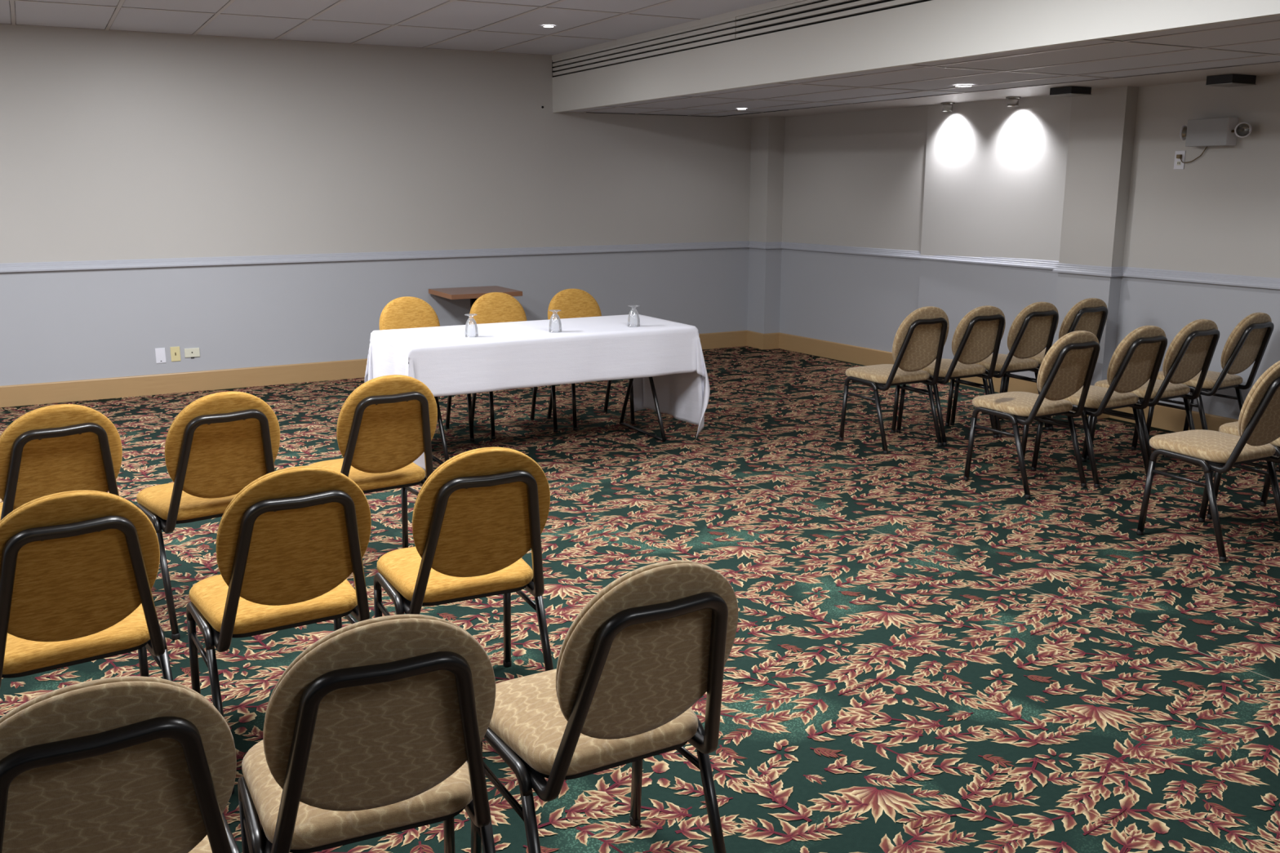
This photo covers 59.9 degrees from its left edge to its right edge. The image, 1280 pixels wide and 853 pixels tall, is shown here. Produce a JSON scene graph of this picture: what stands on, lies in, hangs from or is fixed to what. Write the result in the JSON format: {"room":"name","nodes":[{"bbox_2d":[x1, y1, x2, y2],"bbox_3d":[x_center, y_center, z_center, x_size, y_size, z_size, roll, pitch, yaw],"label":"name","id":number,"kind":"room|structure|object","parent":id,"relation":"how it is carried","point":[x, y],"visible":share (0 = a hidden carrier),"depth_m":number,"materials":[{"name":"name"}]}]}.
{"room":"conference room","nodes":[
{"label":"conference room","id":0,"kind":"room"},
{"bbox_2d":[0,24,751,386],"bbox_3d":[-2.983,-1.747,8.982,9.200,2.827,0.120,-7,14,-28],"label":"wall","id":1,"kind":"structure","parent":0,"point":[114,144],"depth_m":9.04,"materials":[{"name":"paint"}]},
{"bbox_2d":[155,347,166,363],"bbox_3d":[-3.768,-0.557,8.734,0.072,0.118,0.008,-7,14,-28],"label":"blank wall plate","id":2,"kind":"object","parent":1,"relation":"attached to","point":[160,353],"visible":1,"depth_m":8.73,"materials":[{"name":"white plastic"}]},
{"bbox_2d":[169,346,181,361],"bbox_3d":[-3.671,-0.573,8.783,0.070,0.115,0.009,-7,14,-28],"label":"jack plate","id":3,"kind":"object","parent":1,"relation":"attached to","point":[175,351],"visible":1,"depth_m":8.78,"materials":[{"name":"beige plastic"}]},
{"bbox_2d":[184,347,199,358],"bbox_3d":[-3.562,-0.584,8.839,0.112,0.078,0.013,-7,14,-28],"label":"cable plate","id":4,"kind":"object","parent":1,"relation":"attached to","point":[194,352],"visible":1,"depth_m":8.84,"materials":[{"name":"beige plastic"}]},
{"bbox_2d":[0,330,746,407],"bbox_3d":[-2.940,-0.432,9.213,9.180,0.159,0.016,-7,14,-28],"label":"baseboard","id":5,"kind":"structure","parent":1,"relation":"attached to","point":[15,395],"depth_m":8.88,"materials":[{"name":"brown wood"}]},
{"bbox_2d":[0,240,749,272],"bbox_3d":[-2.938,-1.357,9.006,9.180,0.064,0.027,-7,14,-28],"label":"trim","id":6,"kind":"structure","parent":1,"relation":"attached to","point":[221,260],"depth_m":9.26,"materials":[{"name":"paint"}]},
{"bbox_2d":[0,0,776,55],"bbox_3d":[-0.920,-1.809,2.829,7.126,0.124,12.404,-7,14,-28],"label":"ceiling","id":7,"kind":"structure","parent":0,"point":[498,26],"depth_m":7.64,"materials":[{"name":"tile"}]},
{"bbox_2d":[542,25,555,27],"bbox_3d":[-0.654,-2.863,7.949,0.096,0.007,0.096,-7,14,-28],"label":"recessed light","id":8,"kind":"object","parent":7,"relation":"in","point":[544,26],"visible":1,"depth_m":7.94,"materials":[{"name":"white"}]},
{"bbox_2d":[0,346,1279,852],"bbox_3d":[0.341,0.703,4.597,10.670,0.103,13.503,-7,14,-28],"label":"floor","id":9,"kind":"structure","parent":0,"point":[882,693],"depth_m":4.30,"materials":[{"name":"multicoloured carpet"}]},
{"bbox_2d":[0,404,122,520],"bbox_3d":[-2.122,0.327,3.995,0.473,0.899,0.587,-11,16,-41],"label":"chair","id":10,"kind":"object","parent":9,"relation":"on","point":[49,450],"visible":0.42,"depth_m":3.76,"materials":[{"name":"yellow fabric"}]},
{"bbox_2d":[0,489,173,687],"bbox_3d":[-1.524,0.552,2.959,0.473,0.899,0.587,-9,15,-35],"label":"chair","id":11,"kind":"object","parent":9,"relation":"on","point":[79,569],"visible":0.91,"depth_m":2.76,"materials":[{"name":"yellow fabric"}]},
{"bbox_2d":[0,675,239,852],"bbox_3d":[-0.948,0.772,1.950,0.473,0.899,0.587,-8,14,-31],"label":"chair","id":12,"kind":"object","parent":9,"relation":"on","point":[131,764],"visible":1,"depth_m":1.70,"materials":[{"name":"beige fabric"}]},
{"bbox_2d":[135,391,279,639],"bbox_3d":[-1.633,0.274,4.233,0.473,0.899,0.587,-10,16,-37],"label":"chair","id":13,"kind":"object","parent":9,"relation":"on","point":[219,444],"visible":0.69,"depth_m":4.03,"materials":[{"name":"yellow fabric"}]},
{"bbox_2d":[186,466,371,794],"bbox_3d":[-1.030,0.499,3.200,0.473,0.899,0.587,-8,14,-31],"label":"chair","id":14,"kind":"object","parent":9,"relation":"on","point":[289,543],"visible":0.88,"depth_m":3.00,"materials":[{"name":"yellow fabric"}]},
{"bbox_2d":[237,613,495,852],"bbox_3d":[-0.542,0.715,2.209,0.473,0.899,0.587,-6,14,-24],"label":"chair","id":15,"kind":"object","parent":9,"relation":"on","point":[377,728],"visible":1,"depth_m":1.98,"materials":[{"name":"beige fabric"}]},
{"bbox_2d":[308,374,437,548],"bbox_3d":[-1.104,0.196,4.588,0.473,0.899,0.587,-8,15,-33],"label":"chair","id":16,"kind":"object","parent":9,"relation":"on","point":[387,423],"visible":0.66,"depth_m":4.38,"materials":[{"name":"yellow fabric"}]},
{"bbox_2d":[379,296,474,441],"bbox_3d":[-1.396,-0.365,7.158,0.473,0.899,0.587,-8,14,-31],"label":"chair","id":17,"kind":"object","parent":9,"relation":"on","point":[406,312],"visible":0.3,"depth_m":7.24,"materials":[{"name":"yellow fabric"}]},
{"bbox_2d":[373,447,553,671],"bbox_3d":[-0.544,0.451,3.419,0.473,0.899,0.587,-6,14,-26],"label":"chair","id":18,"kind":"object","parent":9,"relation":"on","point":[476,516],"visible":0.94,"depth_m":3.21,"materials":[{"name":"yellow fabric"}]},
{"bbox_2d":[428,285,522,309],"bbox_3d":[-1.414,-0.812,9.598,0.630,0.732,0.605,-7,14,-28],"label":"pedestal table","id":19,"kind":"object","parent":9,"relation":"on","point":[473,293],"visible":0.35,"depth_m":9.43,"materials":[{"name":"brown wood"}]},
{"bbox_2d":[469,292,557,439],"bbox_3d":[-0.868,-0.426,7.433,0.473,0.899,0.587,-6,14,-26],"label":"chair","id":20,"kind":"object","parent":9,"relation":"on","point":[492,307],"visible":0.34,"depth_m":7.51,"materials":[{"name":"yellow fabric"}]},
{"bbox_2d":[431,376,666,464],"bbox_3d":[-0.641,-0.242,6.962,1.816,0.736,0.748,-7,14,-28],"label":"folding table","id":21,"kind":"object","parent":9,"relation":"on","point":[663,438],"visible":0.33,"depth_m":7.15,"materials":[{"name":"metal"}]},
{"bbox_2d":[364,314,710,471],"bbox_3d":[-0.632,-0.262,6.952,1.997,0.707,0.957,-7,14,-28],"label":"tablecloth","id":22,"kind":"object","parent":21,"relation":"on","point":[509,355],"visible":0.77,"depth_m":6.66,"materials":[{"name":"white fabric"}]},
{"bbox_2d":[464,313,478,337],"bbox_3d":[-0.986,-0.591,6.494,0.079,0.130,0.079,-7,14,-28],"label":"goblet","id":23,"kind":"object","parent":22,"relation":"on","point":[468,314],"visible":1,"depth_m":6.48,"materials":[{"name":"clear glass"}]},
{"bbox_2d":[548,309,561,332],"bbox_3d":[-0.511,-0.637,6.700,0.079,0.130,0.079,-7,14,-28],"label":"goblet","id":24,"kind":"object","parent":22,"relation":"on","point":[551,310],"visible":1,"depth_m":6.69,"materials":[{"name":"clear glass"}]},
{"bbox_2d":[627,305,639,327],"bbox_3d":[-0.039,-0.692,6.952,0.079,0.130,0.079,-7,14,-28],"label":"goblet","id":25,"kind":"object","parent":22,"relation":"on","point":[632,306],"visible":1,"depth_m":6.94,"materials":[{"name":"clear glass"}]},
{"bbox_2d":[546,288,635,430],"bbox_3d":[-0.358,-0.483,7.689,0.473,0.899,0.587,-7,14,-27],"label":"chair","id":26,"kind":"object","parent":9,"relation":"on","point":[572,303],"visible":0.41,"depth_m":7.77,"materials":[{"name":"yellow fabric"}]},
{"bbox_2d":[471,560,737,852],"bbox_3d":[-0.082,0.658,2.469,0.473,0.899,0.587,-7,14,-29],"label":"chair","id":27,"kind":"object","parent":9,"relation":"on","point":[633,664],"visible":0.9,"depth_m":2.28,"materials":[{"name":"beige fabric"}]},
{"bbox_2d":[839,306,949,454],"bbox_3d":[1.607,-0.329,6.971,0.473,0.899,0.587,-7,14,-28],"label":"chair","id":28,"kind":"object","parent":9,"relation":"on","point":[920,339],"visible":1,"depth_m":6.81,"materials":[{"name":"beige fabric"}]},
{"bbox_2d":[896,305,1005,445],"bbox_3d":[2.027,-0.367,7.194,0.473,0.878,0.587,-7,14,-28],"label":"chair","id":29,"kind":"object","parent":9,"relation":"on","point":[979,335],"visible":0.8,"depth_m":7.02,"materials":[{"name":"beige fabric"}]},
{"bbox_2d":[950,302,1058,437],"bbox_3d":[2.447,-0.416,7.415,0.473,0.878,0.587,-7,14,-28],"label":"chair","id":30,"kind":"object","parent":9,"relation":"on","point":[1033,329],"visible":0.75,"depth_m":7.22,"materials":[{"name":"beige fabric"}]},
{"bbox_2d":[963,330,1100,499],"bbox_3d":[2.132,-0.109,6.014,0.473,0.878,0.587,-7,14,-30],"label":"chair","id":31,"kind":"object","parent":9,"relation":"on","point":[1068,365],"visible":1,"depth_m":5.86,"materials":[{"name":"beige fabric"}]},
{"bbox_2d":[1000,297,1107,430],"bbox_3d":[2.862,-0.467,7.646,0.473,0.878,0.587,-7,14,-29],"label":"chair","id":32,"kind":"object","parent":9,"relation":"on","point":[1090,314],"visible":0.34,"depth_m":7.37,"materials":[{"name":"beige fabric"}]},
{"bbox_2d":[1031,325,1167,488],"bbox_3d":[2.581,-0.155,6.220,0.473,0.878,0.587,-7,14,-30],"label":"chair","id":33,"kind":"object","parent":9,"relation":"on","point":[1137,359],"visible":0.84,"depth_m":6.05,"materials":[{"name":"beige fabric"}]},
{"bbox_2d":[1086,319,1219,475],"bbox_3d":[3.004,-0.215,6.493,0.473,0.878,0.587,-8,14,-31],"label":"chair","id":34,"kind":"object","parent":9,"relation":"on","point":[1191,351],"visible":0.74,"depth_m":6.31,"materials":[{"name":"beige fabric"}]},
{"bbox_2d":[1136,360,1279,562],"bbox_3d":[2.662,0.094,5.032,0.473,0.899,0.587,-6,14,-27],"label":"chair","id":35,"kind":"object","parent":9,"relation":"on","point":[1259,420],"visible":1,"depth_m":4.91,"materials":[{"name":"beige fabric"}]},
{"bbox_2d":[1146,312,1274,436],"bbox_3d":[3.484,-0.283,6.802,0.473,0.878,0.587,-8,15,-33],"label":"chair","id":36,"kind":"object","parent":9,"relation":"on","point":[1247,343],"visible":0.75,"depth_m":6.62,"materials":[{"name":"beige fabric"}]},
{"bbox_2d":[1206,421,1279,519],"bbox_3d":[3.125,0.036,5.294,0.473,0.899,0.587,-7,14,-29],"label":"chair","id":37,"kind":"object","parent":9,"relation":"on","point":[1231,428],"visible":0.34,"depth_m":5.42,"materials":[{"name":"beige fabric"}]},
{"bbox_2d":[746,105,928,352],"bbox_3d":[1.833,-2.029,10.242,0.500,2.827,2.190,-7,14,-28],"label":"wall","id":38,"kind":"structure","parent":0,"point":[855,178],"depth_m":10.25,"materials":[{"name":"paint"}]},
{"bbox_2d":[746,330,1038,394],"bbox_3d":[2.189,-0.578,9.847,0.200,0.159,3.749,-8,15,-33],"label":"baseboard","id":39,"kind":"structure","parent":38,"relation":"attached to","point":[824,348],"depth_m":10.42,"materials":[{"name":"brown wood"}]},
{"bbox_2d":[747,240,1058,269],"bbox_3d":[2.133,-1.494,9.603,0.212,0.064,3.737,-8,14,-31],"label":"trim","id":40,"kind":"structure","parent":38,"relation":"attached to","point":[1015,262],"depth_m":9.56,"materials":[{"name":"paint"}]},
{"bbox_2d":[551,0,1279,112],"bbox_3d":[2.198,-1.928,4.527,0.060,0.586,12.400,-7,14,-28],"label":"wall","id":41,"kind":"structure","parent":0,"point":[932,30],"depth_m":6.08,"materials":[{"name":"paint"}]},
{"bbox_2d":[551,17,740,77],"bbox_3d":[-0.057,-2.890,8.566,0.045,0.146,2.941,-7,14,-28],"label":"air vent","id":42,"kind":"object","parent":41,"relation":"in","point":[722,31],"visible":0.98,"depth_m":8.29,"materials":[{"name":"metal"}]},
{"bbox_2d":[735,0,930,39],"bbox_3d":[1.704,-2.197,5.387,0.042,0.145,4.442,-7,14,-28],"label":"air vent","id":43,"kind":"object","parent":41,"relation":"in","point":[807,12],"visible":1,"depth_m":6.64,"materials":[{"name":"metal"}]},
{"bbox_2d":[565,15,1279,118],"bbox_3d":[3.343,-1.840,5.180,2.584,0.125,12.400,-7,14,-28],"label":"ceiling","id":44,"kind":"structure","parent":0,"point":[1253,41],"depth_m":6.65,"materials":[{"name":"tile"}]},
{"bbox_2d":[941,102,955,111],"bbox_3d":[2.447,-2.542,8.836,0.110,0.066,0.110,-7,14,-28],"label":"ceiling spotlight","id":45,"kind":"object","parent":44,"relation":"attached to","point":[947,106],"visible":1,"depth_m":8.80,"materials":[{"name":"silver metal"}]},
{"bbox_2d":[953,84,973,87],"bbox_3d":[2.118,-2.230,7.271,0.128,0.007,0.128,-7,14,-28],"label":"recessed light","id":46,"kind":"object","parent":44,"relation":"in","point":[961,85],"visible":1,"depth_m":7.27,"materials":[{"name":"white"}]},
{"bbox_2d":[1005,96,1021,106],"bbox_3d":[2.775,-2.418,8.265,0.110,0.066,0.110,-7,14,-28],"label":"ceiling spotlight","id":47,"kind":"object","parent":44,"relation":"attached to","point":[1011,100],"visible":1,"depth_m":8.23,"materials":[{"name":"silver metal"}]},
{"bbox_2d":[1048,85,1092,96],"bbox_3d":[2.889,-2.249,7.457,0.198,0.049,0.188,-7,14,-28],"label":"ceiling box","id":48,"kind":"object","parent":44,"relation":"attached to","point":[1071,91],"visible":1,"depth_m":7.40,"materials":[{"name":"black metal"}]},
{"bbox_2d":[1204,73,1256,87],"bbox_3d":[3.537,-2.071,6.650,0.228,0.054,0.178,-7,14,-28],"label":"ceiling box","id":49,"kind":"object","parent":44,"relation":"attached to","point":[1225,80],"visible":1,"depth_m":6.60,"materials":[{"name":"black metal"}]},
{"bbox_2d":[917,95,1071,378],"bbox_3d":[2.843,-1.692,8.693,0.230,2.827,1.560,-7,14,-28],"label":"wall","id":50,"kind":"structure","parent":0,"point":[995,171],"depth_m":8.67,"materials":[{"name":"paint"}]},
{"bbox_2d":[1052,74,1279,419],"bbox_3d":[5.221,-0.731,4.279,0.345,2.827,8.650,-7,14,-28],"label":"wall","id":51,"kind":"structure","parent":0,"point":[1126,204],"depth_m":7.28,"materials":[{"name":"paint"}]},
{"bbox_2d":[1071,404,1238,431],"bbox_3d":[5.107,0.584,4.512,0.123,0.159,8.666,-7,14,-28],"label":"baseboard","id":52,"kind":"structure","parent":51,"relation":"attached to","point":[1166,418],"depth_m":7.41,"materials":[{"name":"brown wood"}]},
{"bbox_2d":[1052,262,1279,289],"bbox_3d":[5.098,-0.342,4.312,0.134,0.064,8.678,-7,14,-28],"label":"trim","id":53,"kind":"structure","parent":51,"relation":"attached to","point":[1164,274],"depth_m":7.30,"materials":[{"name":"paint"}]},
{"bbox_2d":[1173,146,1207,168],"bbox_3d":[3.519,-1.720,7.112,0.028,0.141,0.233,-7,14,-28],"label":"power outlet","id":54,"kind":"object","parent":51,"relation":"attached to","point":[1180,156],"visible":1,"depth_m":7.17,"materials":[{"name":"white plastic"}]},
{"bbox_2d":[1179,117,1251,146],"bbox_3d":[3.570,-1.826,6.893,0.120,0.165,0.479,-7,14,-28],"label":"emergency light","id":55,"kind":"object","parent":51,"relation":"attached to","point":[1221,131],"visible":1,"depth_m":6.86,"materials":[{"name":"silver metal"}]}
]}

